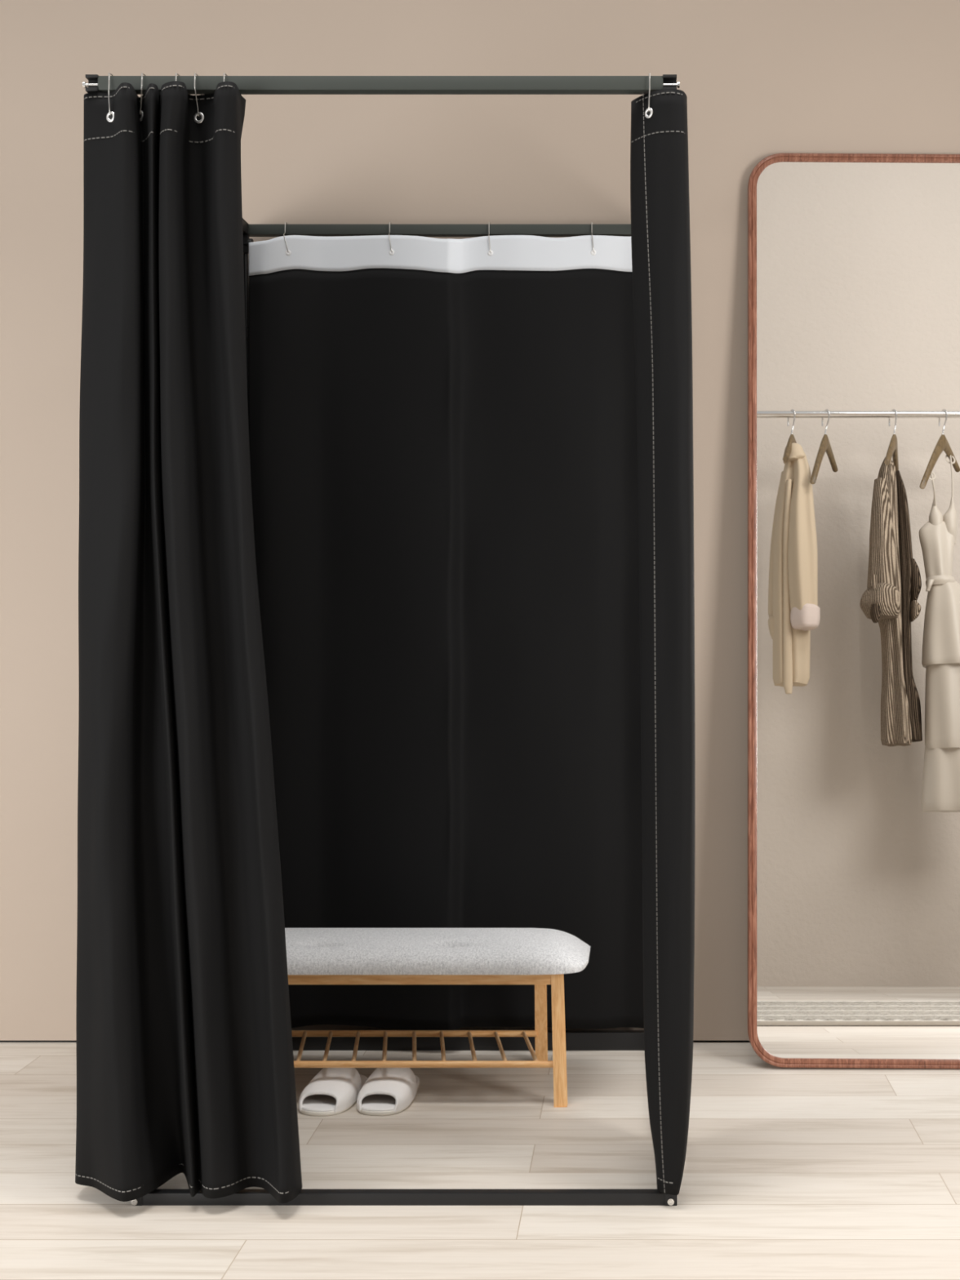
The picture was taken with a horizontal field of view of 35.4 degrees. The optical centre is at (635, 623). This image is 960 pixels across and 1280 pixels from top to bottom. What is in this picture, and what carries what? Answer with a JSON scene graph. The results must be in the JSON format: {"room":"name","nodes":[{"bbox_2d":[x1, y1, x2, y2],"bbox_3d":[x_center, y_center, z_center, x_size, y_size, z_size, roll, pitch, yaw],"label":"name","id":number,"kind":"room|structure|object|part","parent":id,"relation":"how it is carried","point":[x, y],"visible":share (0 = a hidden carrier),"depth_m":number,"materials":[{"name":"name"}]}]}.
{"room":"clothing store","nodes":[
{"label":"clothing store","id":0,"kind":"room"},
{"bbox_2d":[0,0,959,1040],"bbox_3d":[0.000,-0.524,3.724,6.400,3.094,0.120,0,0,0],"label":"wall","id":1,"kind":"structure","parent":0,"point":[759,79],"depth_m":3.66,"materials":[{"name":"beige paint"}]},
{"bbox_2d":[0,1040,749,1041],"bbox_3d":[0.000,1.026,3.735,6.400,0.006,0.118,0,0,0],"label":"baseboard","id":2,"kind":"structure","parent":1,"relation":"attached to","point":[0,1041],"depth_m":3.68,"materials":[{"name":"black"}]},
{"bbox_2d":[0,1041,959,1279],"bbox_3d":[0.000,1.060,1.302,6.400,0.060,5.004,0,0,0],"label":"floor","id":3,"kind":"structure","parent":0,"point":[789,1173],"depth_m":2.77,"materials":[{"name":"beige wood"}]},
{"bbox_2d":[298,1067,367,1116],"bbox_3d":[-0.657,0.997,3.244,0.119,0.066,0.255,0,0,0],"label":"slipper","id":4,"kind":"object","parent":3,"relation":"on","point":[332,1091],"visible":0.94,"depth_m":3.17,"materials":[{"name":"white fabric"}]},
{"bbox_2d":[82,74,679,1205],"bbox_3d":[-0.451,0.029,3.129,1.057,2.002,0.992,0,0,0],"label":"frame","id":5,"kind":"object","parent":3,"relation":"on","point":[575,1040],"visible":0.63,"depth_m":2.65,"materials":[{"name":"grey paint"}]},
{"bbox_2d":[107,72,113,115],"bbox_3d":[-0.930,-0.938,2.652,0.005,0.079,0.044,0,0,0],"label":"curtain hook","id":6,"kind":"object","parent":5,"relation":"hanging from","point":[108,73],"visible":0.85,"depth_m":2.63,"materials":[{"name":"silver metal"}]},
{"bbox_2d":[139,72,146,114],"bbox_3d":[-0.878,-0.943,2.654,0.013,0.069,0.041,0,0,0],"label":"curtain hook","id":7,"kind":"object","parent":5,"relation":"hanging from","point":[142,73],"visible":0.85,"depth_m":2.64,"materials":[{"name":"silver metal"}]},
{"bbox_2d":[75,80,302,1203],"bbox_3d":[-0.801,0.029,3.101,0.419,1.942,1.054,0,0,0],"label":"curtain","id":8,"kind":"object","parent":5,"relation":"hanging from","point":[184,1047],"visible":1,"depth_m":2.62,"materials":[{"name":"black fabric"}]},
{"bbox_2d":[194,72,199,116],"bbox_3d":[-0.779,-0.940,2.654,0.004,0.074,0.041,0,0,0],"label":"curtain hook","id":9,"kind":"object","parent":5,"relation":"hanging from","point":[195,74],"visible":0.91,"depth_m":2.64,"materials":[{"name":"silver metal"}]},
{"bbox_3d":[-0.937,0.025,3.611,0.030,1.930,0.012,0,0,0],"label":"post","id":10,"kind":"part","parent":5,"relation":"part of","materials":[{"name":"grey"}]},
{"bbox_2d":[283,222,288,251],"bbox_3d":[-0.841,-0.931,3.600,0.013,0.081,0.069,0,0,-7],"label":"curtain hook","id":11,"kind":"object","parent":5,"relation":"hanging from","point":[285,222],"visible":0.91,"depth_m":3.57,"materials":[{"name":"silver metal"}]},
{"bbox_2d":[388,222,391,251],"bbox_3d":[-0.591,-0.932,3.602,0.009,0.079,0.064,0,0,-5],"label":"curtain hook","id":12,"kind":"object","parent":5,"relation":"hanging from","point":[389,222],"visible":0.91,"depth_m":3.57,"materials":[{"name":"silver metal"}]},
{"bbox_2d":[248,235,644,1030],"bbox_3d":[-0.429,0.019,3.579,1.000,1.906,0.043,0,0,0],"label":"curtain","id":13,"kind":"object","parent":5,"relation":"hanging from","point":[442,432],"visible":0.82,"depth_m":3.58,"materials":[{"name":"black fabric"}]},
{"bbox_2d":[488,222,490,252],"bbox_3d":[-0.352,-0.932,3.605,0.007,0.079,0.058,0,0,0],"label":"curtain hook","id":14,"kind":"object","parent":5,"relation":"hanging from","point":[489,224],"visible":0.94,"depth_m":3.59,"materials":[{"name":"silver metal"}]},
{"bbox_2d":[591,222,594,251],"bbox_3d":[-0.105,-0.932,3.603,0.006,0.079,0.062,0,0,-3],"label":"curtain hook","id":15,"kind":"object","parent":5,"relation":"hanging from","point":[592,222],"visible":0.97,"depth_m":3.57,"materials":[{"name":"silver metal"}]},
{"bbox_2d":[648,72,650,111],"bbox_3d":[0.024,-0.942,2.654,0.004,0.070,0.041,0,0,1],"label":"curtain hook","id":16,"kind":"object","parent":5,"relation":"hanging from","point":[649,73],"visible":0.94,"depth_m":2.63,"materials":[{"name":"silver metal"}]},
{"bbox_2d":[630,88,694,1195],"bbox_3d":[0.048,0.029,2.770,0.116,1.947,0.345,0,0,0],"label":"curtain","id":17,"kind":"object","parent":5,"relation":"hanging from","point":[660,204],"visible":1,"depth_m":2.62,"materials":[{"name":"black fabric"}]},
{"bbox_2d":[356,1067,419,1115],"bbox_3d":[-0.537,0.997,3.246,0.116,0.066,0.256,0,0,0],"label":"slipper","id":18,"kind":"object","parent":3,"relation":"on","point":[387,1091],"visible":0.98,"depth_m":3.18,"materials":[{"name":"white fabric"}]},
{"bbox_2d":[284,928,591,1107],"bbox_3d":[-0.535,0.860,3.340,0.864,0.351,0.357,0,0,0],"label":"bench","id":19,"kind":"object","parent":3,"relation":"on","point":[540,957],"visible":0.67,"depth_m":3.19,"materials":[{"name":"grey fabric"}]},
{"bbox_3d":[-0.530,0.955,3.478,0.597,0.015,0.015,0,0,0],"label":"shelf rail","id":20,"kind":"part","parent":19,"relation":"part of","materials":[{"name":"brown wood"}]},
{"bbox_3d":[-0.517,0.943,3.194,0.689,0.014,0.014,0,0,0],"label":"shelf rail","id":21,"kind":"part","parent":19,"relation":"part of","materials":[{"name":"brown wood"}]},
{"bbox_2d":[284,928,591,974],"bbox_3d":[-0.514,0.716,3.312,0.822,0.062,0.300,0,0,0],"label":"cushion","id":22,"kind":"object","parent":19,"relation":"on","point":[309,951],"depth_m":3.19,"materials":[{"name":"grey fabric"}]},
{"bbox_3d":[-0.222,0.888,3.476,0.028,0.294,0.085,0,0,0],"label":"leg","id":23,"kind":"part","parent":19,"relation":"part of","materials":[{"name":"brown wood"}]},
{"bbox_3d":[-0.164,0.888,3.194,0.035,0.291,0.036,0,0,0],"label":"leg","id":24,"kind":"part","parent":19,"relation":"part of","materials":[{"name":"brown wood"}]},
{"bbox_2d":[747,152,959,1069],"bbox_3d":[0.646,-0.060,3.549,0.774,2.181,0.217,0,0,0],"label":"floor mirror","id":25,"kind":"object","parent":3,"relation":"on","point":[854,259],"visible":1,"depth_m":3.54,"materials":[{"name":"clear mirror"}]}
]}

